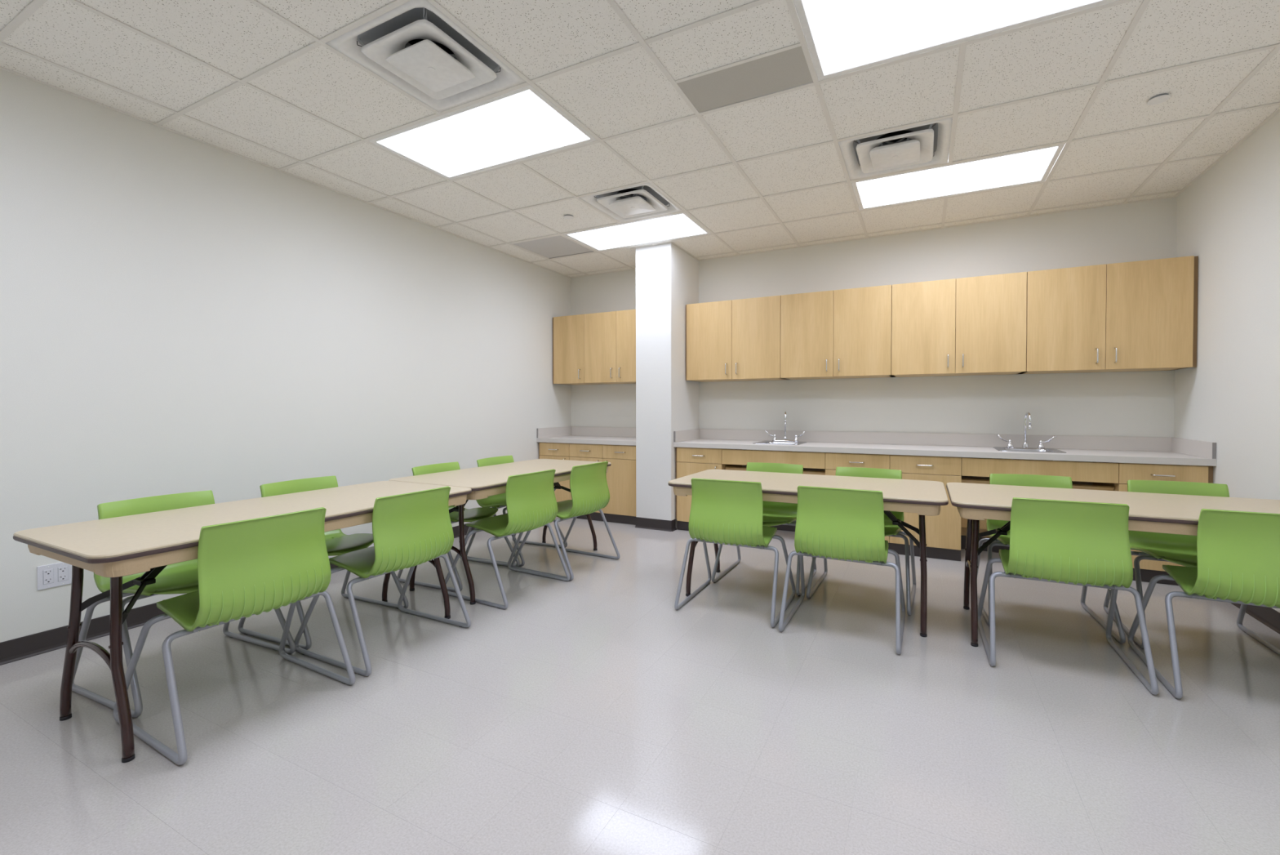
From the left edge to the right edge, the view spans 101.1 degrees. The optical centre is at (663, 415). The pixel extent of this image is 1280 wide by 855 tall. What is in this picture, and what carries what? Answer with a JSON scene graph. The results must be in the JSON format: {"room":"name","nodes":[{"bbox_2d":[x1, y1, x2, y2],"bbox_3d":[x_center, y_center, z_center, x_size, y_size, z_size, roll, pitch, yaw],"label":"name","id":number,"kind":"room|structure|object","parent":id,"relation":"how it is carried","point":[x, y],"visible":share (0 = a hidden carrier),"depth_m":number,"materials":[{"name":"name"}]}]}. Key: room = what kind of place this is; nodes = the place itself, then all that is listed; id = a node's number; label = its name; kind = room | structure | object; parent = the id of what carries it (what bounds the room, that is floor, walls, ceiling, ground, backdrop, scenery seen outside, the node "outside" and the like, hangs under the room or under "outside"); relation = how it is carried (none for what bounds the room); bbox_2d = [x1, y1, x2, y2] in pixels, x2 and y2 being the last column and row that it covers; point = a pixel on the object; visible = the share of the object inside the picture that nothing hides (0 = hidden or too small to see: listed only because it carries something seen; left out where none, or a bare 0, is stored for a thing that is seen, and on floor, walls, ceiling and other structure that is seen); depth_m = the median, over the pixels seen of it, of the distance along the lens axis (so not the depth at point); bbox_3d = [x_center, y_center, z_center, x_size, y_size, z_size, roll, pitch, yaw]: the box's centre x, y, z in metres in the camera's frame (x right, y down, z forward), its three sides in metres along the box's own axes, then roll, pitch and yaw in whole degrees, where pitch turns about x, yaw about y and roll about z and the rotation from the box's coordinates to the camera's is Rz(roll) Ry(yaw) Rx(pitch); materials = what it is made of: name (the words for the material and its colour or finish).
{"room":"break room","nodes":[
{"label":"break room","id":0,"kind":"room"},
{"bbox_2d":[0,69,571,642],"bbox_3d":[-2.713,-0.430,3.136,0.100,3.115,7.274,0,1,26],"label":"wall","id":1,"kind":"structure","parent":0,"point":[179,313],"depth_m":3.11,"materials":[{"name":"paint"}]},
{"bbox_2d":[36,561,71,590],"bbox_3d":[-2.949,0.774,2.551,0.008,0.114,0.118,0,1,26],"label":"wall outlet","id":2,"kind":"object","parent":1,"relation":"attached to","point":[49,575],"visible":0.91,"depth_m":2.54,"materials":[{"name":"white plastic"}]},
{"bbox_2d":[42,568,53,584],"bbox_3d":[-2.958,0.775,2.529,0.001,0.069,0.035,0,1,26],"label":"receptacle","id":3,"kind":"object","parent":2,"relation":"attached to","point":[47,573],"depth_m":2.53,"materials":[{"name":"white plastic"}]},
{"bbox_2d":[57,565,68,581],"bbox_3d":[-2.937,0.774,2.572,0.004,0.067,0.033,0,1,26],"label":"receptacle","id":4,"kind":"object","parent":2,"relation":"attached to","point":[63,571],"depth_m":2.57,"materials":[{"name":"white plastic"}]},
{"bbox_2d":[0,512,507,665],"bbox_3d":[-2.790,1.079,2.867,0.016,0.100,6.480,0,1,26],"label":"baseboard","id":5,"kind":"structure","parent":1,"relation":"attached to","point":[31,645],"depth_m":2.56,"materials":[{"name":"plastic"}]},
{"bbox_2d":[0,66,571,278],"bbox_3d":[-2.660,-1.588,3.092,0.022,0.005,7.074,0,1,26],"label":"trim","id":6,"kind":"structure","parent":1,"relation":"attached to","point":[1,67],"depth_m":3.14,"materials":[{"name":"white metal"}]},
{"bbox_2d":[0,515,1279,854],"bbox_3d":[-0.226,1.200,1.936,5.641,0.120,7.274,0,1,26],"label":"floor","id":7,"kind":"structure","parent":0,"point":[588,713],"depth_m":1.95,"materials":[{"name":"tile"}]},
{"bbox_2d":[71,489,295,717],"bbox_3d":[-2.114,0.754,2.337,0.567,0.765,0.581,0,1,23],"label":"chair","id":8,"kind":"object","parent":7,"relation":"on","point":[181,577],"visible":0.35,"depth_m":2.27,"materials":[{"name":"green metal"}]},
{"bbox_2d":[112,506,355,764],"bbox_3d":[-1.679,0.757,2.087,0.567,0.765,0.581,0,1,28],"label":"chair","id":9,"kind":"object","parent":7,"relation":"on","point":[246,568],"visible":0.99,"depth_m":1.93,"materials":[{"name":"green plastic"}]},
{"bbox_2d":[13,480,471,762],"bbox_3d":[-1.727,0.776,2.447,0.762,0.716,1.522,0,1,26],"label":"folding table","id":10,"kind":"object","parent":7,"relation":"on","point":[115,548],"visible":0.84,"depth_m":1.94,"materials":[{"name":"laminate"}]},
{"bbox_2d":[238,475,408,649],"bbox_3d":[-1.846,0.745,2.888,0.567,0.765,0.581,0,1,23],"label":"chair","id":11,"kind":"object","parent":7,"relation":"on","point":[337,543],"visible":0.44,"depth_m":2.93,"materials":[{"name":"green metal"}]},
{"bbox_2d":[293,485,471,675],"bbox_3d":[-1.399,0.748,2.652,0.567,0.765,0.581,0,1,27],"label":"chair","id":12,"kind":"object","parent":7,"relation":"on","point":[410,530],"visible":0.98,"depth_m":2.50,"materials":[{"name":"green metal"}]},
{"bbox_2d":[396,461,519,591],"bbox_3d":[-1.422,0.733,3.686,0.567,0.765,0.581,0,1,23],"label":"chair","id":13,"kind":"object","parent":7,"relation":"on","point":[472,514],"visible":0.44,"depth_m":3.69,"materials":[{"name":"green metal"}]},
{"bbox_2d":[388,458,611,604],"bbox_3d":[-1.085,0.754,3.835,0.762,0.716,1.522,0,1,26],"label":"folding table","id":14,"kind":"object","parent":7,"relation":"on","point":[484,482],"visible":0.55,"depth_m":3.42,"materials":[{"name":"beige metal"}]},
{"bbox_2d":[444,468,569,608],"bbox_3d":[-1.012,0.736,3.415,0.567,0.765,0.581,0,1,29],"label":"chair","id":15,"kind":"object","parent":7,"relation":"on","point":[531,504],"visible":1,"depth_m":3.27,"materials":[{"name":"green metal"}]},
{"bbox_2d":[465,455,567,566],"bbox_3d":[-1.168,0.724,4.215,0.567,0.765,0.581,0,1,23],"label":"chair","id":16,"kind":"object","parent":7,"relation":"on","point":[497,501],"visible":0.28,"depth_m":4.22,"materials":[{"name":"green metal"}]},
{"bbox_2d":[539,442,569,502],"bbox_3d":[-1.048,0.684,5.914,0.398,0.792,0.648,0,1,26],"label":"base cabinet","id":17,"kind":"object","parent":7,"relation":"on","point":[557,451],"visible":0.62,"depth_m":5.63,"materials":[{"name":"brown wood"}]},
{"bbox_2d":[511,461,620,580],"bbox_3d":[-0.718,0.728,3.921,0.567,0.765,0.581,0,1,29],"label":"chair","id":18,"kind":"object","parent":7,"relation":"on","point":[589,490],"visible":0.84,"depth_m":3.78,"materials":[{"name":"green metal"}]},
{"bbox_2d":[568,443,635,524],"bbox_3d":[-0.490,0.687,5.639,0.843,0.792,0.648,0,1,26],"label":"base cabinet","id":19,"kind":"object","parent":7,"relation":"on","point":[620,508],"visible":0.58,"depth_m":5.31,"materials":[{"name":"brown wood"}]},
{"bbox_2d":[536,426,635,445],"bbox_3d":[-0.674,0.215,5.731,1.267,0.150,0.632,0,1,26],"label":"countertop","id":20,"kind":"structure","parent":19,"relation":"on","point":[569,434],"depth_m":5.89,"materials":[{"name":"laminate"}]},
{"bbox_2d":[675,446,742,530],"bbox_3d":[0.449,0.693,5.176,0.472,0.792,0.648,0,1,26],"label":"base cabinet","id":21,"kind":"object","parent":7,"relation":"on","point":[691,460],"depth_m":4.96,"materials":[{"name":"brown wood"}]},
{"bbox_2d":[673,428,1216,466],"bbox_3d":[1.936,0.231,4.444,3.790,0.150,0.632,0,1,26],"label":"countertop","id":22,"kind":"structure","parent":21,"relation":"on","point":[1117,449],"depth_m":4.24,"materials":[{"name":"laminate"}]},
{"bbox_2d":[753,440,807,451],"bbox_3d":[1.090,0.332,4.895,0.416,0.162,0.416,0,1,26],"label":"sink","id":23,"kind":"object","parent":22,"relation":"in","point":[761,442],"visible":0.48,"depth_m":4.94,"materials":[{"name":"silver metal"}]},
{"bbox_2d":[764,411,805,441],"bbox_3d":[1.145,0.106,4.982,0.394,0.290,0.154,0,1,26],"label":"faucet","id":24,"kind":"object","parent":22,"relation":"on","point":[775,439],"visible":1,"depth_m":5.00,"materials":[{"name":"silver metal"}]},
{"bbox_2d":[996,411,1056,448],"bbox_3d":[2.857,0.116,4.136,0.394,0.290,0.157,0,1,26],"label":"faucet","id":25,"kind":"object","parent":22,"relation":"on","point":[1041,446],"visible":1,"depth_m":4.17,"materials":[{"name":"silver metal"}]},
{"bbox_2d":[992,446,1066,460],"bbox_3d":[2.803,0.342,4.051,0.416,0.162,0.416,0,1,26],"label":"sink","id":26,"kind":"object","parent":22,"relation":"in","point":[998,448],"visible":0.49,"depth_m":4.10,"materials":[{"name":"silver metal"}]},
{"bbox_2d":[674,477,795,626],"bbox_3d":[0.443,0.738,3.143,0.581,0.765,0.567,0,1,26],"label":"chair","id":27,"kind":"object","parent":7,"relation":"on","point":[724,512],"visible":1,"depth_m":2.93,"materials":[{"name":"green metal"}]},
{"bbox_2d":[711,462,816,595],"bbox_3d":[0.702,0.731,3.602,0.581,0.765,0.567,0,1,27],"label":"chair","id":28,"kind":"object","parent":7,"relation":"on","point":[774,513],"visible":0.41,"depth_m":3.73,"materials":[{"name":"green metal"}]},
{"bbox_2d":[721,448,825,531],"bbox_3d":[1.043,0.701,4.810,0.913,0.786,0.446,0,1,26],"label":"base cabinet","id":29,"kind":"object","parent":7,"relation":"on","point":[729,456],"visible":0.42,"depth_m":4.61,"materials":[{"name":"brown wood"}]},
{"bbox_2d":[667,469,948,636],"bbox_3d":[0.859,0.761,3.208,1.522,0.716,0.762,0,1,26],"label":"folding table","id":30,"kind":"object","parent":7,"relation":"on","point":[922,497],"visible":0.79,"depth_m":3.01,"materials":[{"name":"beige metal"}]},
{"bbox_2d":[778,485,905,653],"bbox_3d":[0.980,0.742,2.839,0.581,0.765,0.567,0,1,27],"label":"chair","id":31,"kind":"object","parent":7,"relation":"on","point":[843,524],"visible":1,"depth_m":2.63,"materials":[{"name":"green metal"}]},
{"bbox_2d":[806,466,915,615],"bbox_3d":[1.252,0.735,3.297,0.581,0.765,0.567,0,1,28],"label":"chair","id":32,"kind":"object","parent":7,"relation":"on","point":[890,530],"visible":0.34,"depth_m":3.37,"materials":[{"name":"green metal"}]},
{"bbox_2d":[825,452,961,560],"bbox_3d":[1.930,0.702,4.446,0.995,0.792,0.648,0,1,26],"label":"base cabinet","id":33,"kind":"object","parent":7,"relation":"on","point":[943,531],"visible":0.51,"depth_m":4.07,"materials":[{"name":"brown wood"}]},
{"bbox_2d":[960,457,1119,552],"bbox_3d":[2.763,0.712,3.962,0.923,0.786,0.446,0,1,26],"label":"base cabinet","id":34,"kind":"object","parent":7,"relation":"on","point":[1095,472],"visible":0.38,"depth_m":3.76,"materials":[{"name":"brown wood"}]},
{"bbox_2d":[977,473,1125,643],"bbox_3d":[2.097,0.739,2.930,0.581,0.765,0.567,0,1,22],"label":"chair","id":35,"kind":"object","parent":7,"relation":"on","point":[1030,480],"visible":0.3,"depth_m":3.08,"materials":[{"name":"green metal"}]},
{"bbox_2d":[977,497,1158,694],"bbox_3d":[1.848,0.747,2.484,0.581,0.765,0.567,0,1,25],"label":"chair","id":36,"kind":"object","parent":7,"relation":"on","point":[1079,543],"visible":0.98,"depth_m":2.27,"materials":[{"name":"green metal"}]},
{"bbox_2d":[946,482,1279,646],"bbox_3d":[2.229,0.770,2.519,1.522,0.716,0.762,0,1,26],"label":"folding table","id":37,"kind":"object","parent":7,"relation":"on","point":[1162,513],"visible":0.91,"depth_m":2.57,"materials":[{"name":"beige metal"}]},
{"bbox_2d":[1092,462,1213,585],"bbox_3d":[3.420,0.711,3.712,0.474,0.792,0.648,0,1,26],"label":"base cabinet","id":38,"kind":"object","parent":7,"relation":"on","point":[1149,569],"depth_m":3.47,"materials":[{"name":"brown wood"}]},
{"bbox_2d":[1103,480,1279,654],"bbox_3d":[2.676,0.743,2.645,0.581,0.765,0.567,0,1,25],"label":"chair","id":39,"kind":"object","parent":7,"relation":"on","point":[1181,549],"visible":0.47,"depth_m":2.81,"materials":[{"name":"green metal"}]},
{"bbox_2d":[1127,508,1279,698],"bbox_3d":[2.425,0.750,2.211,0.581,0.765,0.567,0,1,26],"label":"chair","id":40,"kind":"object","parent":7,"relation":"on","point":[1238,552],"visible":1,"depth_m":2.06,"materials":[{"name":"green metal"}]},
{"bbox_2d":[0,0,1279,276],"bbox_3d":[-0.230,-1.821,1.890,5.641,0.501,7.274,0,1,26],"label":"ceiling","id":41,"kind":"structure","parent":0,"point":[261,81],"depth_m":2.67,"materials":[{"name":"tile"}]},
{"bbox_2d":[326,0,525,111],"bbox_3d":[-1.041,-1.699,2.359,0.585,0.297,0.585,0,1,26],"label":"ceiling vent","id":42,"kind":"object","parent":41,"relation":"in","point":[413,46],"visible":0.99,"depth_m":2.32,"materials":[{"name":"white metal"}]},
{"bbox_2d":[368,84,596,179],"bbox_3d":[-1.045,-1.633,3.042,1.193,0.090,0.584,0,1,26],"label":"ceiling light","id":43,"kind":"object","parent":41,"relation":"attached to","point":[521,124],"visible":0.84,"depth_m":3.00,"materials":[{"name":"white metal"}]},
{"bbox_2d":[510,235,595,258],"bbox_3d":[-1.056,-1.625,5.087,0.582,0.012,0.582,0,1,26],"label":"ceiling vent","id":44,"kind":"object","parent":41,"relation":"in","point":[557,246],"visible":1,"depth_m":5.07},
{"bbox_2d":[563,214,573,219],"bbox_3d":[-0.765,-1.604,4.252,0.087,0.014,0.087,0,1,26],"label":"sprinkler cover","id":45,"kind":"object","parent":41,"relation":"attached to","point":[566,216],"visible":1,"depth_m":4.24,"materials":[{"name":"white metal"}]},
{"bbox_2d":[579,182,682,222],"bbox_3d":[-0.233,-1.725,3.999,0.585,0.297,0.585,0,1,26],"label":"ceiling vent","id":46,"kind":"object","parent":41,"relation":"in","point":[642,201],"visible":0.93,"depth_m":3.99,"materials":[{"name":"white metal"}]},
{"bbox_2d":[563,212,710,251],"bbox_3d":[-0.236,-1.659,4.682,1.193,0.090,0.584,0,1,26],"label":"ceiling light","id":47,"kind":"object","parent":41,"relation":"attached to","point":[679,225],"visible":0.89,"depth_m":4.65,"materials":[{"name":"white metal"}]},
{"bbox_2d":[677,46,813,112],"bbox_3d":[0.390,-1.589,2.502,0.590,0.009,0.281,0,1,26],"label":"ceiling panel","id":48,"kind":"object","parent":41,"relation":"attached to","point":[786,69],"visible":1,"depth_m":2.49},
{"bbox_2d":[838,117,951,180],"bbox_3d":[1.408,-1.715,3.191,0.585,0.297,0.585,0,1,26],"label":"ceiling vent","id":49,"kind":"object","parent":41,"relation":"in","point":[924,144],"visible":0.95,"depth_m":3.18,"materials":[{"name":"white metal"}]},
{"bbox_2d":[793,0,1118,80],"bbox_3d":[1.142,-1.620,1.964,1.193,0.090,0.584,0,1,26],"label":"ceiling light","id":50,"kind":"object","parent":41,"relation":"attached to","point":[842,37],"visible":1,"depth_m":2.12,"materials":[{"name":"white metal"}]},
{"bbox_2d":[851,143,1065,210],"bbox_3d":[1.951,-1.646,3.604,1.193,0.090,0.584,0,1,26],"label":"ceiling light","id":51,"kind":"object","parent":41,"relation":"attached to","point":[1031,166],"visible":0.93,"depth_m":3.58,"materials":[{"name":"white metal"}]},
{"bbox_2d":[1146,93,1170,105],"bbox_3d":[2.482,-1.584,2.634,0.087,0.014,0.087,0,1,26],"label":"sprinkler cover","id":52,"kind":"object","parent":41,"relation":"attached to","point":[1161,98],"visible":1,"depth_m":2.62,"materials":[{"name":"white metal"}]},
{"bbox_2d":[635,242,698,528],"bbox_3d":[0.054,-0.266,5.338,0.380,2.715,0.683,0,1,26],"label":"wall column","id":53,"kind":"structure","parent":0,"point":[667,277],"depth_m":5.04,"materials":[{"name":"paint"}]},
{"bbox_2d":[630,241,671,248],"bbox_3d":[-0.124,-1.620,5.011,0.434,0.005,0.022,0,1,26],"label":"trim","id":54,"kind":"structure","parent":53,"relation":"attached to","point":[667,242],"depth_m":5.01,"materials":[{"name":"white metal"}]},
{"bbox_2d":[635,516,676,531],"bbox_3d":[-0.074,1.042,5.081,0.400,0.100,0.105,0,1,26],"label":"baseboard","id":55,"kind":"structure","parent":53,"relation":"attached to","point":[641,522],"depth_m":5.04,"materials":[{"name":"plastic"}]},
{"bbox_2d":[671,241,699,260],"bbox_3d":[0.230,-1.624,5.229,0.016,0.005,0.682,0,1,26],"label":"trim","id":56,"kind":"structure","parent":53,"relation":"attached to","point":[676,245],"depth_m":5.19,"materials":[{"name":"white metal"}]},
{"bbox_2d":[570,196,1177,484],"bbox_3d":[1.358,-0.465,5.128,5.441,3.115,0.100,0,1,26],"label":"wall","id":57,"kind":"structure","parent":0,"point":[1114,403],"depth_m":4.57,"materials":[{"name":"paint"}]},
{"bbox_2d":[552,314,600,385],"bbox_3d":[-0.995,-0.734,6.003,0.442,0.753,0.403,0,1,26],"label":"upper cabinet","id":58,"kind":"object","parent":57,"relation":"attached to","point":[568,331],"depth_m":5.85,"materials":[{"name":"brown wood"}]},
{"bbox_2d":[571,268,635,277],"bbox_3d":[-0.540,-1.634,5.978,1.227,0.005,0.022,0,1,26],"label":"trim","id":59,"kind":"structure","parent":57,"relation":"attached to","point":[631,268],"depth_m":6.04,"materials":[{"name":"white metal"}]},
{"bbox_2d":[571,426,635,436],"bbox_3d":[-0.539,0.189,6.006,1.267,0.106,0.020,0,1,26],"label":"backsplash","id":60,"kind":"structure","parent":57,"relation":"attached to","point":[575,430],"depth_m":6.06,"materials":[{"name":"laminate"}]},
{"bbox_2d":[584,309,635,384],"bbox_3d":[-0.427,-0.731,5.723,0.816,0.753,0.403,0,1,26],"label":"upper cabinet","id":61,"kind":"object","parent":57,"relation":"attached to","point":[610,337],"visible":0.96,"depth_m":5.61,"materials":[{"name":"brown wood"}]},
{"bbox_2d":[685,295,786,382],"bbox_3d":[0.713,-0.724,5.161,0.952,0.753,0.403,0,1,26],"label":"upper cabinet","id":62,"kind":"object","parent":57,"relation":"attached to","point":[734,340],"depth_m":5.00,"materials":[{"name":"brown wood"}]},
{"bbox_2d":[780,284,893,379],"bbox_3d":[1.560,-0.718,4.743,0.928,0.753,0.403,0,1,26],"label":"upper cabinet","id":63,"kind":"object","parent":57,"relation":"attached to","point":[843,333],"visible":0.97,"depth_m":4.59,"materials":[{"name":"brown wood"}]},
{"bbox_2d":[699,428,1171,451],"bbox_3d":[2.072,0.205,4.719,3.790,0.106,0.020,0,1,26],"label":"backsplash","id":64,"kind":"structure","parent":57,"relation":"attached to","point":[1062,442],"depth_m":4.51,"materials":[{"name":"laminate"}]},
{"bbox_2d":[699,195,1173,260],"bbox_3d":[2.068,-1.618,4.692,3.750,0.005,0.022,0,1,26],"label":"trim","id":65,"kind":"structure","parent":57,"relation":"attached to","point":[1168,196],"depth_m":4.47,"materials":[{"name":"white metal"}]},
{"bbox_2d":[891,271,1026,377],"bbox_3d":[2.399,-0.713,4.330,0.935,0.753,0.403,0,1,26],"label":"upper cabinet","id":66,"kind":"object","parent":57,"relation":"attached to","point":[971,326],"visible":1,"depth_m":4.17,"materials":[{"name":"brown wood"}]},
{"bbox_2d":[1020,255,1198,373],"bbox_3d":[3.253,-0.708,3.908,0.963,0.753,0.403,0,1,26],"label":"upper cabinet","id":67,"kind":"object","parent":57,"relation":"attached to","point":[1133,316],"depth_m":3.75,"materials":[{"name":"brown wood"}]},
{"bbox_2d":[1173,111,1279,612],"bbox_3d":[2.257,-0.399,0.686,0.100,3.115,7.274,0,1,26],"label":"wall","id":68,"kind":"structure","parent":0,"point":[1228,218],"depth_m":3.10,"materials":[{"name":"paint"}]},
{"bbox_2d":[1173,106,1279,197],"bbox_3d":[2.201,-1.558,0.696,0.022,0.005,7.074,0,1,26],"label":"trim","id":69,"kind":"structure","parent":68,"relation":"attached to","point":[1277,110],"depth_m":3.15,"materials":[{"name":"white metal"}]},
{"bbox_2d":[1231,602,1279,633],"bbox_3d":[2.075,1.109,0.468,0.016,0.100,6.480,0,1,26],"label":"baseboard","id":70,"kind":"structure","parent":68,"relation":"attached to","point":[1270,617],"depth_m":2.83,"materials":[{"name":"plastic"}]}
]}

